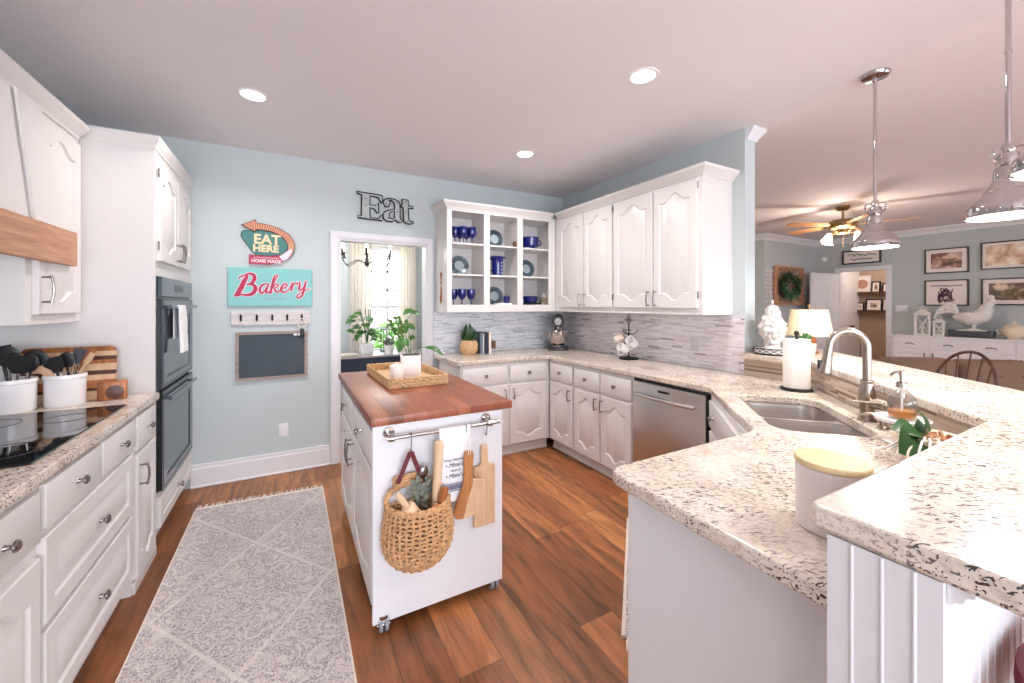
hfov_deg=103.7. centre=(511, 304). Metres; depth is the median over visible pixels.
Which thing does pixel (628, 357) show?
mug tree
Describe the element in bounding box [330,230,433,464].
trim
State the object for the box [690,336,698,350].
outlet
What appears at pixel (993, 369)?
chair
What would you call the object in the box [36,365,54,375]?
wooden spatula
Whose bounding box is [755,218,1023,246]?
trim
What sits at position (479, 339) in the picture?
cookbook
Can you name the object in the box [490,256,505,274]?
pitcher
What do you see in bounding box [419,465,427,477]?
bowl
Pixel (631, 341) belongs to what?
mug
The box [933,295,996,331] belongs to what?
rooster figurine
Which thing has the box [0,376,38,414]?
utensil crock
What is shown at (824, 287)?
door
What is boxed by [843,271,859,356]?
wall
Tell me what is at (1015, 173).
diffuser
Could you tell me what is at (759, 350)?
tray
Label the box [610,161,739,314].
upper cabinet
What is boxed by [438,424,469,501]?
tea towel
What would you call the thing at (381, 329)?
wire lantern
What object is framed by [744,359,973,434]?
backsplash
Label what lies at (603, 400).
base cabinet
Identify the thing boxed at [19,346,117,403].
cutting board
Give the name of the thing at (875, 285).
frame
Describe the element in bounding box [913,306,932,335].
lantern
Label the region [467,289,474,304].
goblet
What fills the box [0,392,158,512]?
countertop
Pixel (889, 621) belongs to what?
wall
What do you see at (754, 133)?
trim
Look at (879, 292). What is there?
ledge
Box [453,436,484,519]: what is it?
cutting board
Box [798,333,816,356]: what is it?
succulent pot
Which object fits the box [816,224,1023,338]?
wall
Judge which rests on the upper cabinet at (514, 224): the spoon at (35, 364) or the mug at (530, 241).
the mug at (530, 241)
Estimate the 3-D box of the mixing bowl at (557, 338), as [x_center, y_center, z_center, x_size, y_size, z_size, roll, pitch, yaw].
[0.499,0.374,4.388,0.257,0.174,0.244,0,0,-29]
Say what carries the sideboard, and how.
on the floor
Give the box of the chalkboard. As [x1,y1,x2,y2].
[235,330,306,381]
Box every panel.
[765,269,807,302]
[773,265,803,304]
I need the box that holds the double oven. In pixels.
[156,276,196,492]
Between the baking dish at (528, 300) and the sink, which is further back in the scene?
the baking dish at (528, 300)
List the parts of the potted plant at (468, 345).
basket pot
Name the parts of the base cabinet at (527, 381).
drawer, door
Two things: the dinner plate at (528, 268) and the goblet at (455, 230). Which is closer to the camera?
the goblet at (455, 230)
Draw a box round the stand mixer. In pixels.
[543,314,568,350]
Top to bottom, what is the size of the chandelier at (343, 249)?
0.808 m
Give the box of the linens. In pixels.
[341,353,357,356]
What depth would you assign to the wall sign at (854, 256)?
7.38 m
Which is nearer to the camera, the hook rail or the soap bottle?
the soap bottle
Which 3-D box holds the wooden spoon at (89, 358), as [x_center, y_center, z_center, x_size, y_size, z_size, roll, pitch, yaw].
[-2.153,0.355,1.988,0.147,0.240,0.019,0,0,-15]
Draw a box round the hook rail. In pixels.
[231,311,310,325]
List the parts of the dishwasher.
handle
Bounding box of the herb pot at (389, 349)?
[383,337,394,353]
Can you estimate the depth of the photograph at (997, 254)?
5.90 m
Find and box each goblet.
[452,226,458,241]
[452,289,457,304]
[458,289,465,304]
[459,226,467,242]
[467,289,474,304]
[468,227,475,242]
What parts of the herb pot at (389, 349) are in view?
pot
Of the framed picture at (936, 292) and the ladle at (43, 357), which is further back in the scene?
the framed picture at (936, 292)
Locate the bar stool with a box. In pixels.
[1013,643,1023,682]
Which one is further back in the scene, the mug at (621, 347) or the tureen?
the tureen
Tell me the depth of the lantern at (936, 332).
6.28 m
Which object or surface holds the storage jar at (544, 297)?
in the upper cabinet at (514, 224)
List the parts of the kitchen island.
drawer, door, handle, handle, knob, drawer, door, panel, rail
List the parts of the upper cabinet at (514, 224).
cornice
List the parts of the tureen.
lid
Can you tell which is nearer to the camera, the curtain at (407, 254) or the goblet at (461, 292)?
the goblet at (461, 292)
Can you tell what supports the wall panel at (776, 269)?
attached to the shutter at (769, 270)
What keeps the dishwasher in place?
on the floor
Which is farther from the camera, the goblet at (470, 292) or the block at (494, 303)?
the block at (494, 303)
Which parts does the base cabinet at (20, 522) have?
knob, drawer, door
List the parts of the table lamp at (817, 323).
lamp shade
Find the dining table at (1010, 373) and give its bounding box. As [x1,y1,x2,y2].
[861,357,1023,390]
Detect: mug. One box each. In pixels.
[614,332,625,343]
[616,342,629,355]
[625,336,637,349]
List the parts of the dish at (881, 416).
plate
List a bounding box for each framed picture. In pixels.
[924,246,968,273]
[924,279,968,305]
[980,239,1023,269]
[981,277,1023,304]
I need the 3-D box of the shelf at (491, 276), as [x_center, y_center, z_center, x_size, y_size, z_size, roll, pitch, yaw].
[-0.171,-0.286,4.157,0.368,0.016,0.306,0,0,-29]
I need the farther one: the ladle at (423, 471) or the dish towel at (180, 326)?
the dish towel at (180, 326)
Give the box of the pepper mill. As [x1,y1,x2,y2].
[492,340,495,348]
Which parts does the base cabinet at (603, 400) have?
drawer, door, drawer, door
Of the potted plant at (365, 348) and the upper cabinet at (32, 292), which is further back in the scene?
the potted plant at (365, 348)
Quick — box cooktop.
[0,404,126,468]
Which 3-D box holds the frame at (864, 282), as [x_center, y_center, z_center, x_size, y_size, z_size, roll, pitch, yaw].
[7.657,-0.447,8.784,0.058,0.380,0.300,0,0,-29]
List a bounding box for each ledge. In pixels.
[857,291,885,293]
[857,310,885,312]
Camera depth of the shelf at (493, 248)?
4.11 m
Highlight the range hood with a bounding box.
[0,49,89,265]
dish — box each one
[523,296,540,304]
[872,412,932,444]
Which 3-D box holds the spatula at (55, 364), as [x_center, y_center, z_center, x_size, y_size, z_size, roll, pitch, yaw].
[-2.191,0.359,1.936,0.042,0.229,0.100,0,0,29]
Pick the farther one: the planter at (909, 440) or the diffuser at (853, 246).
the diffuser at (853, 246)
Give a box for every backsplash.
[433,311,561,353]
[562,312,744,373]
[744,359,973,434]
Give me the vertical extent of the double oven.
1.242 m
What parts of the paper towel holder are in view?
post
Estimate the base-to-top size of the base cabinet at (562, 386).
0.875 m
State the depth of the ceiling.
2.31 m
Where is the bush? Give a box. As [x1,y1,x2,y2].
[372,320,398,348]
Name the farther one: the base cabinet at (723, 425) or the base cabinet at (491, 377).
the base cabinet at (491, 377)
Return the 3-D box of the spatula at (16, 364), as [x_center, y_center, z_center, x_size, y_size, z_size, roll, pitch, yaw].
[-2.242,0.348,1.820,0.114,0.252,0.050,0,0,6]
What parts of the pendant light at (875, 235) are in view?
rod, lamp shade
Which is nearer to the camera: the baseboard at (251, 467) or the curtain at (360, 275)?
the baseboard at (251, 467)
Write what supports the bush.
on the lawn
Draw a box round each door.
[810,273,838,352]
[843,276,853,354]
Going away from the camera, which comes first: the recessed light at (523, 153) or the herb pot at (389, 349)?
the recessed light at (523, 153)
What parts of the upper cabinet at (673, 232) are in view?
door, handle, cornice, door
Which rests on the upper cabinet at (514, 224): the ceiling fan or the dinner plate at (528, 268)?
the dinner plate at (528, 268)
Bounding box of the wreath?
[779,267,802,300]
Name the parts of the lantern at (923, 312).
frame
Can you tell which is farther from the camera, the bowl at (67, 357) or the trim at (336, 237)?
the trim at (336, 237)
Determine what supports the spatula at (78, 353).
in the utensil crock at (67, 390)
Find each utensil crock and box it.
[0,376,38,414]
[42,371,87,407]
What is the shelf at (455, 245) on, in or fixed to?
attached to the upper cabinet at (514, 224)
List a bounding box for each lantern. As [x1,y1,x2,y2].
[380,328,391,351]
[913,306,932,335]
[932,316,946,335]
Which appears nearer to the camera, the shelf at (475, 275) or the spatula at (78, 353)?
the spatula at (78, 353)
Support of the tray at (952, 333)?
on the sideboard
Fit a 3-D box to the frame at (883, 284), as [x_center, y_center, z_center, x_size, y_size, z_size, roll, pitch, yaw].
[7.849,-0.357,8.417,0.039,0.201,0.150,0,0,-29]
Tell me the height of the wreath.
0.622 m
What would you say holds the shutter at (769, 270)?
attached to the wall at (768, 253)
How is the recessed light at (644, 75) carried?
in the ceiling
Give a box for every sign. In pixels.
[228,267,311,305]
[241,219,294,264]
[356,191,413,224]
[842,249,880,264]
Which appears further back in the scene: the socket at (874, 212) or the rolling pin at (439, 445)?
the socket at (874, 212)
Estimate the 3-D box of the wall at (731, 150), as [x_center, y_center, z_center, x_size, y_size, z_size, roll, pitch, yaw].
[1.180,0.074,3.842,0.120,2.668,2.186,0,0,-29]
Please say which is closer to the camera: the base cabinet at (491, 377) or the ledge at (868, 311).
the base cabinet at (491, 377)
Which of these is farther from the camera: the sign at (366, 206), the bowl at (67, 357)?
the sign at (366, 206)
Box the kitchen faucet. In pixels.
[817,328,891,422]
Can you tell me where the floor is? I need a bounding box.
[73,426,627,682]
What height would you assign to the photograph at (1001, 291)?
0.250 m
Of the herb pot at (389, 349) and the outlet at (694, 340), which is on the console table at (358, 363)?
the herb pot at (389, 349)
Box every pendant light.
[850,67,901,249]
[963,0,1023,221]
[1007,151,1023,180]
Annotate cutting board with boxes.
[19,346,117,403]
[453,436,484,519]
[473,430,494,527]
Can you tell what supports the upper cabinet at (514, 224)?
attached to the wall at (307, 199)
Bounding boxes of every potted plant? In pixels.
[346,309,378,353]
[396,308,442,377]
[460,324,477,354]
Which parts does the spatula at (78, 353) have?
blade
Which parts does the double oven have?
door, door, control panel, door glass, door, door glass, door, handle, handle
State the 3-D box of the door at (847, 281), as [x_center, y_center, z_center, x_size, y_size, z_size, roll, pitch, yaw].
[6.933,0.403,8.401,0.760,1.990,0.109,0,0,-29]
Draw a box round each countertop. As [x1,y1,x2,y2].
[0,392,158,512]
[434,347,904,608]
[740,348,1023,616]
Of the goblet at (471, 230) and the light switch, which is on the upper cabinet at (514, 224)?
the goblet at (471, 230)
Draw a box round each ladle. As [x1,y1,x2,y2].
[23,350,48,378]
[419,465,427,509]
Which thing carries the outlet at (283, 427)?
attached to the wall at (307, 199)
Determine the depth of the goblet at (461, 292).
3.85 m
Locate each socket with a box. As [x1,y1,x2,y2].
[864,200,886,223]
[990,141,1023,180]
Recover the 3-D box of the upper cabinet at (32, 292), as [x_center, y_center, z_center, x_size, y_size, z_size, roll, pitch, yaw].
[-2.277,-0.407,1.846,0.375,0.990,0.493,0,0,-29]
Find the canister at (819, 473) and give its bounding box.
[794,448,873,538]
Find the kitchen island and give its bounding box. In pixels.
[338,366,511,633]
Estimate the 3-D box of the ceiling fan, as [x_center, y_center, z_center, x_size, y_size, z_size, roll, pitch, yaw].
[4.182,-1.000,5.150,1.315,0.520,1.368,0,0,0]
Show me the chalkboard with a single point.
(272, 354)
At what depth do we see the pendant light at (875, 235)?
2.18 m
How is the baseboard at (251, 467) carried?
attached to the wall at (307, 199)
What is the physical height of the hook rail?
0.112 m
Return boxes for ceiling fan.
[785,205,920,244]
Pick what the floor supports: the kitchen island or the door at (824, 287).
the kitchen island
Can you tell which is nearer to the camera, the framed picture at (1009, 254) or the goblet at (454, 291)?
the goblet at (454, 291)
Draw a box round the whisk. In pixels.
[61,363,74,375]
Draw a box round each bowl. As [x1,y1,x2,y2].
[0,346,19,366]
[23,350,48,365]
[60,352,74,367]
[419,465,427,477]
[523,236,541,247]
[543,330,568,346]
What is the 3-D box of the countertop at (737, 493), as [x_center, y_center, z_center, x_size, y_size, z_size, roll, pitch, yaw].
[0.573,0.513,2.724,2.005,0.038,3.538,0,0,-29]
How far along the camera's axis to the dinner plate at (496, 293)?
4.24 m
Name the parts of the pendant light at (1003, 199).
lamp shade, rod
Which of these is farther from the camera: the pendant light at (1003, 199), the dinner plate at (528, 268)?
the dinner plate at (528, 268)
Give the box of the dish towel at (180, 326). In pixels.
[173,305,188,352]
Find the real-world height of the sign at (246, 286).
0.310 m
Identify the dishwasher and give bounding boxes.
[633,377,710,461]
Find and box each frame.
[858,275,871,291]
[858,302,864,309]
[865,299,882,309]
[871,281,880,291]
[882,283,885,290]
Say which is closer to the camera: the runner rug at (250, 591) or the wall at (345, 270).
the runner rug at (250, 591)
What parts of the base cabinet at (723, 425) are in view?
door, false drawer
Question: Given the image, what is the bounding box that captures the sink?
[745,401,867,436]
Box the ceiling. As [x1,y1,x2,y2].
[0,0,1023,240]
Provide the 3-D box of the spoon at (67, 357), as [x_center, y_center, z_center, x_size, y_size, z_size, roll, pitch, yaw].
[-2.187,0.353,1.974,0.038,0.239,0.050,0,0,27]
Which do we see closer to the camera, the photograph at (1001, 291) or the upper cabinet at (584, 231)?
the upper cabinet at (584, 231)
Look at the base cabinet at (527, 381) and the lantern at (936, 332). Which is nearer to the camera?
the base cabinet at (527, 381)
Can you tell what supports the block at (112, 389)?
on the countertop at (15, 482)
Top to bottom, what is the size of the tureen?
0.255 m
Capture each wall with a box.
[86,124,562,489]
[341,242,421,352]
[563,127,754,374]
[745,374,1023,682]
[755,240,815,346]
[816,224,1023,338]
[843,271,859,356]
[860,270,885,358]
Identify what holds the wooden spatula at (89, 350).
in the utensil crock at (67, 390)
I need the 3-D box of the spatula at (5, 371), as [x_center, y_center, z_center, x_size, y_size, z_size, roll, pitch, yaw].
[-2.359,0.329,1.863,0.108,0.288,0.026,0,0,-13]
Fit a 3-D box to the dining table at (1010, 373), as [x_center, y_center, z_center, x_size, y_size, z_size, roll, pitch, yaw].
[4.251,0.980,4.507,2.400,0.857,0.930,0,0,8]
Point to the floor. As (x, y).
(554, 613)
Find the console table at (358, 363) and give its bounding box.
[341,348,421,410]
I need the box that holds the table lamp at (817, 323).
[786,304,832,352]
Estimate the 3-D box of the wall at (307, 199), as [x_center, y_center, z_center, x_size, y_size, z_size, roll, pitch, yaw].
[-1.236,0.074,3.822,4.370,2.668,0.114,0,0,-29]
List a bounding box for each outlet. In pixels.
[278,423,287,437]
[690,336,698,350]
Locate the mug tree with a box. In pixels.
[619,314,638,359]
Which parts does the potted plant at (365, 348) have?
stem, pot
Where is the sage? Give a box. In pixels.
[408,475,431,510]
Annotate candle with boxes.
[389,363,403,378]
[920,325,925,332]
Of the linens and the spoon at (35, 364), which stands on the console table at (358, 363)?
the linens
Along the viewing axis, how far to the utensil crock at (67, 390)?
1.94 m
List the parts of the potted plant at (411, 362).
pot, stem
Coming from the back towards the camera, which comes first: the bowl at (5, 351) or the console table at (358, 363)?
the console table at (358, 363)
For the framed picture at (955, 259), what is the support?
attached to the wall at (906, 260)
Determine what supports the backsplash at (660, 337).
attached to the wall at (731, 150)
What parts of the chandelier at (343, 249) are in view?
stem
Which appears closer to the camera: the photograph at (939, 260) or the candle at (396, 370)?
the candle at (396, 370)
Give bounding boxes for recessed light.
[236,87,269,102]
[515,150,534,157]
[627,67,659,84]
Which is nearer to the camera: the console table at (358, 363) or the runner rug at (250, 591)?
the runner rug at (250, 591)
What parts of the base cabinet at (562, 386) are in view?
drawer, door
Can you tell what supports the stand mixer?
on the countertop at (737, 493)
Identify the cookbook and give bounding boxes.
[474,332,482,353]
[482,331,490,353]
[482,332,486,353]
[487,333,488,353]
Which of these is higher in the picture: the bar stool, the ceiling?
the ceiling
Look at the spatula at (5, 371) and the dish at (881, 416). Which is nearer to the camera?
the dish at (881, 416)
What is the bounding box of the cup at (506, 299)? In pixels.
[501,296,509,302]
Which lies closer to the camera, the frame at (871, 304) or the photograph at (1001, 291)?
the photograph at (1001, 291)
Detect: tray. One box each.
[366,362,447,389]
[523,303,540,304]
[753,346,782,355]
[947,330,996,338]
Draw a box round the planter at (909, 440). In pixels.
[875,409,956,461]
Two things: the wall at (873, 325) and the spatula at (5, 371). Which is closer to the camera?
the spatula at (5, 371)
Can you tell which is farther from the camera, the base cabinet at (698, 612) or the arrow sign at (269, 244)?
the arrow sign at (269, 244)
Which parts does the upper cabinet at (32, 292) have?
handle, door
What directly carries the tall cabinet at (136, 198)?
on the floor
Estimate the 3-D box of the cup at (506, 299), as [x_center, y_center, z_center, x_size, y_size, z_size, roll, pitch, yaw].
[-0.064,-0.052,4.105,0.089,0.070,0.072,0,0,4]
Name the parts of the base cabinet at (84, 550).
drawer, knob, drawer, drawer, knob, knob, drawer, knob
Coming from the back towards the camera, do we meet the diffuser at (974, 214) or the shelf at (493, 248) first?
the shelf at (493, 248)
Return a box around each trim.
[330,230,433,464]
[746,125,766,142]
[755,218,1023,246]
[834,265,891,356]
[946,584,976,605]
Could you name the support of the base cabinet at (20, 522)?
on the floor
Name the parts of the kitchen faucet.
spout, lever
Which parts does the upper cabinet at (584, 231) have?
door, cornice, door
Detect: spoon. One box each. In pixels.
[0,346,19,380]
[24,354,39,378]
[60,352,74,374]
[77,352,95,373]
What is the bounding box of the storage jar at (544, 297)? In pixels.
[541,294,546,304]
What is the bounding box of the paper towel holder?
[780,331,813,392]
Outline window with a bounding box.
[371,244,399,350]
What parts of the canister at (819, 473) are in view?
lid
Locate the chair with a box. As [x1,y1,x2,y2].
[935,350,998,385]
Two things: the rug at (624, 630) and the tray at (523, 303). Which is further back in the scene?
the tray at (523, 303)
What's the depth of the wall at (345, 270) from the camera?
5.60 m
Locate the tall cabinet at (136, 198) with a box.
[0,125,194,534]
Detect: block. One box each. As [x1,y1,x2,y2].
[97,379,127,400]
[494,303,511,304]
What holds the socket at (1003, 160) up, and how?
attached to the pendant light at (1003, 199)
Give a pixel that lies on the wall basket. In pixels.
(413, 542)
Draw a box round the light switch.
[896,305,907,311]
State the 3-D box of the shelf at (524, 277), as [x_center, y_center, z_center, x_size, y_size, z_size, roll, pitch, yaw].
[0.186,-0.286,4.354,0.408,0.016,0.306,0,0,-29]
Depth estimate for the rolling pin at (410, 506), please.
1.64 m
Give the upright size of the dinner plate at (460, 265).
0.194 m
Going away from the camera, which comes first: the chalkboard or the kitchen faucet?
the kitchen faucet
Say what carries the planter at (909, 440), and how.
on the countertop at (737, 493)
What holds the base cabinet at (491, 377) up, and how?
on the floor
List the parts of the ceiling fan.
blade, blade, lamp shade, motor, lamp shade, blade, blade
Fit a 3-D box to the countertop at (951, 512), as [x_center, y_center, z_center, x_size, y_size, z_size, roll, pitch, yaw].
[1.612,0.358,1.701,1.036,0.040,3.360,0,0,27]
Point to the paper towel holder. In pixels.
(796, 351)
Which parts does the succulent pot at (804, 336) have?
pot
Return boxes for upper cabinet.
[0,113,80,325]
[430,198,554,311]
[555,194,613,312]
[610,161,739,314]
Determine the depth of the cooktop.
1.56 m
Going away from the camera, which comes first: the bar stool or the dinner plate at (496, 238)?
the bar stool
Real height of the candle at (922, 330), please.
0.132 m
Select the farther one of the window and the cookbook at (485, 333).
the window
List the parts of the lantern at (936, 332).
frame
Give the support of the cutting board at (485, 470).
hanging from the s-hook
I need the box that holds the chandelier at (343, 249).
[341,242,392,267]
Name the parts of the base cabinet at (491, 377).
drawer, door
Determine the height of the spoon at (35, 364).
0.246 m
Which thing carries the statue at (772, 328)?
on the tray at (759, 350)
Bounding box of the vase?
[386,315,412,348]
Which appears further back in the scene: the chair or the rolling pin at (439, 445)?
the chair
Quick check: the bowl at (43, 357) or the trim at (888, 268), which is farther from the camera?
the trim at (888, 268)
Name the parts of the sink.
bowl, bowl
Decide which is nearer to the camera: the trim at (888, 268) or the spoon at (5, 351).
the spoon at (5, 351)
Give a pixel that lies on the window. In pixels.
(374, 247)
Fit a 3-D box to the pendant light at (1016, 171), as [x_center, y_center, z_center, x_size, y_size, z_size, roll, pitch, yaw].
[1.287,-0.786,0.909,0.212,0.948,0.212,0,0,-29]
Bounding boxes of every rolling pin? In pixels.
[395,493,420,512]
[431,440,443,506]
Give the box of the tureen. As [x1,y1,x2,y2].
[996,321,1023,339]
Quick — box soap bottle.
[886,370,915,419]
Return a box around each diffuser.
[852,245,897,248]
[967,210,1023,219]
[1012,170,1023,177]
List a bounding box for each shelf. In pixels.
[452,242,482,249]
[452,273,482,277]
[490,245,516,251]
[490,275,516,278]
[523,247,547,253]
[523,276,547,279]
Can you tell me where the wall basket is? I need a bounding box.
[380,451,454,573]
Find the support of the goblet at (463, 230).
on the upper cabinet at (514, 224)
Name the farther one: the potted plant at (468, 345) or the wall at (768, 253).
the wall at (768, 253)
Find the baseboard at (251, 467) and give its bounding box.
[190,444,329,488]
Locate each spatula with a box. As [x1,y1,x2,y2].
[0,344,11,380]
[6,354,32,379]
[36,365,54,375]
[43,356,64,375]
[73,348,87,374]
[77,347,96,372]
[438,487,448,503]
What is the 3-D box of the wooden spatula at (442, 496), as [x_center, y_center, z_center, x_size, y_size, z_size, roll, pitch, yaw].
[-0.309,0.875,1.720,0.080,0.194,0.021,0,0,-11]
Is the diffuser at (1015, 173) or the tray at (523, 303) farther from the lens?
the tray at (523, 303)
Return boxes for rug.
[115,484,356,682]
[621,518,627,650]
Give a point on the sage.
(421, 489)
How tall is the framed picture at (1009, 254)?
0.410 m
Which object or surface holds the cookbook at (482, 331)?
on the countertop at (737, 493)
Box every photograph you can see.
[931,252,961,268]
[986,243,1023,265]
[989,283,1023,299]
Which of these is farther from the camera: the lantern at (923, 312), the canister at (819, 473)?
the lantern at (923, 312)
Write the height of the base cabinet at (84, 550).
0.875 m
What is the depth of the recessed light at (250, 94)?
2.41 m
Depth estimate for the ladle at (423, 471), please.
1.75 m
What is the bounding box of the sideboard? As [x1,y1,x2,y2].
[890,333,1023,360]
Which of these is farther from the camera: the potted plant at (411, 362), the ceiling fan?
the ceiling fan
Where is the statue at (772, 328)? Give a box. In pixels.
[758,300,787,348]
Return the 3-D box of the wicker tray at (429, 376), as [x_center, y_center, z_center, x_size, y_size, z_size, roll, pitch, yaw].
[-0.702,0.447,2.628,0.366,0.062,0.680,0,0,-30]
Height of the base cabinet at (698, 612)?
0.875 m
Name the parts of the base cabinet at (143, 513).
door, drawer, moulding, handle, knob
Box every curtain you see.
[350,243,370,351]
[400,246,415,348]
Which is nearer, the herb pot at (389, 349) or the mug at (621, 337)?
the mug at (621, 337)
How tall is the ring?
0.172 m
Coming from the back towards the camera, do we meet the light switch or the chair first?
the light switch
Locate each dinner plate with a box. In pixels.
[452,256,468,273]
[490,230,502,245]
[490,287,502,304]
[523,260,533,275]
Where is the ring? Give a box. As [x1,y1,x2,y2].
[296,318,306,337]
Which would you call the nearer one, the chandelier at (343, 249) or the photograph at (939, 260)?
the chandelier at (343, 249)
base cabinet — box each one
[0,489,39,682]
[34,419,134,682]
[120,403,156,598]
[438,360,506,454]
[505,359,548,454]
[550,359,578,459]
[574,365,633,478]
[628,493,826,682]
[707,395,863,441]
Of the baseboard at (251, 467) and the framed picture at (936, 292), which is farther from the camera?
the framed picture at (936, 292)
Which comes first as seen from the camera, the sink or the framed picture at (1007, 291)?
the sink
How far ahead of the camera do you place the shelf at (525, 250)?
4.34 m
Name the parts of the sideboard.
drawer, door, drawer, door, drawer, door, drawer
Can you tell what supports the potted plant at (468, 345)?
on the countertop at (737, 493)
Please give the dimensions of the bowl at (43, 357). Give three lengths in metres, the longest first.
0.088 x 0.077 x 0.010 m
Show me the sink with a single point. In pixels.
(793, 417)
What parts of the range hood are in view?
cornice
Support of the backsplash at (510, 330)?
attached to the wall at (307, 199)
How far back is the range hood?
1.66 m
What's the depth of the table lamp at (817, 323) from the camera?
2.74 m
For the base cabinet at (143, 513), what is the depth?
2.04 m
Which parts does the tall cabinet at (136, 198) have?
cornice, door, drawer, handle, handle, door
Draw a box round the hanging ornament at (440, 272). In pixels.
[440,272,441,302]

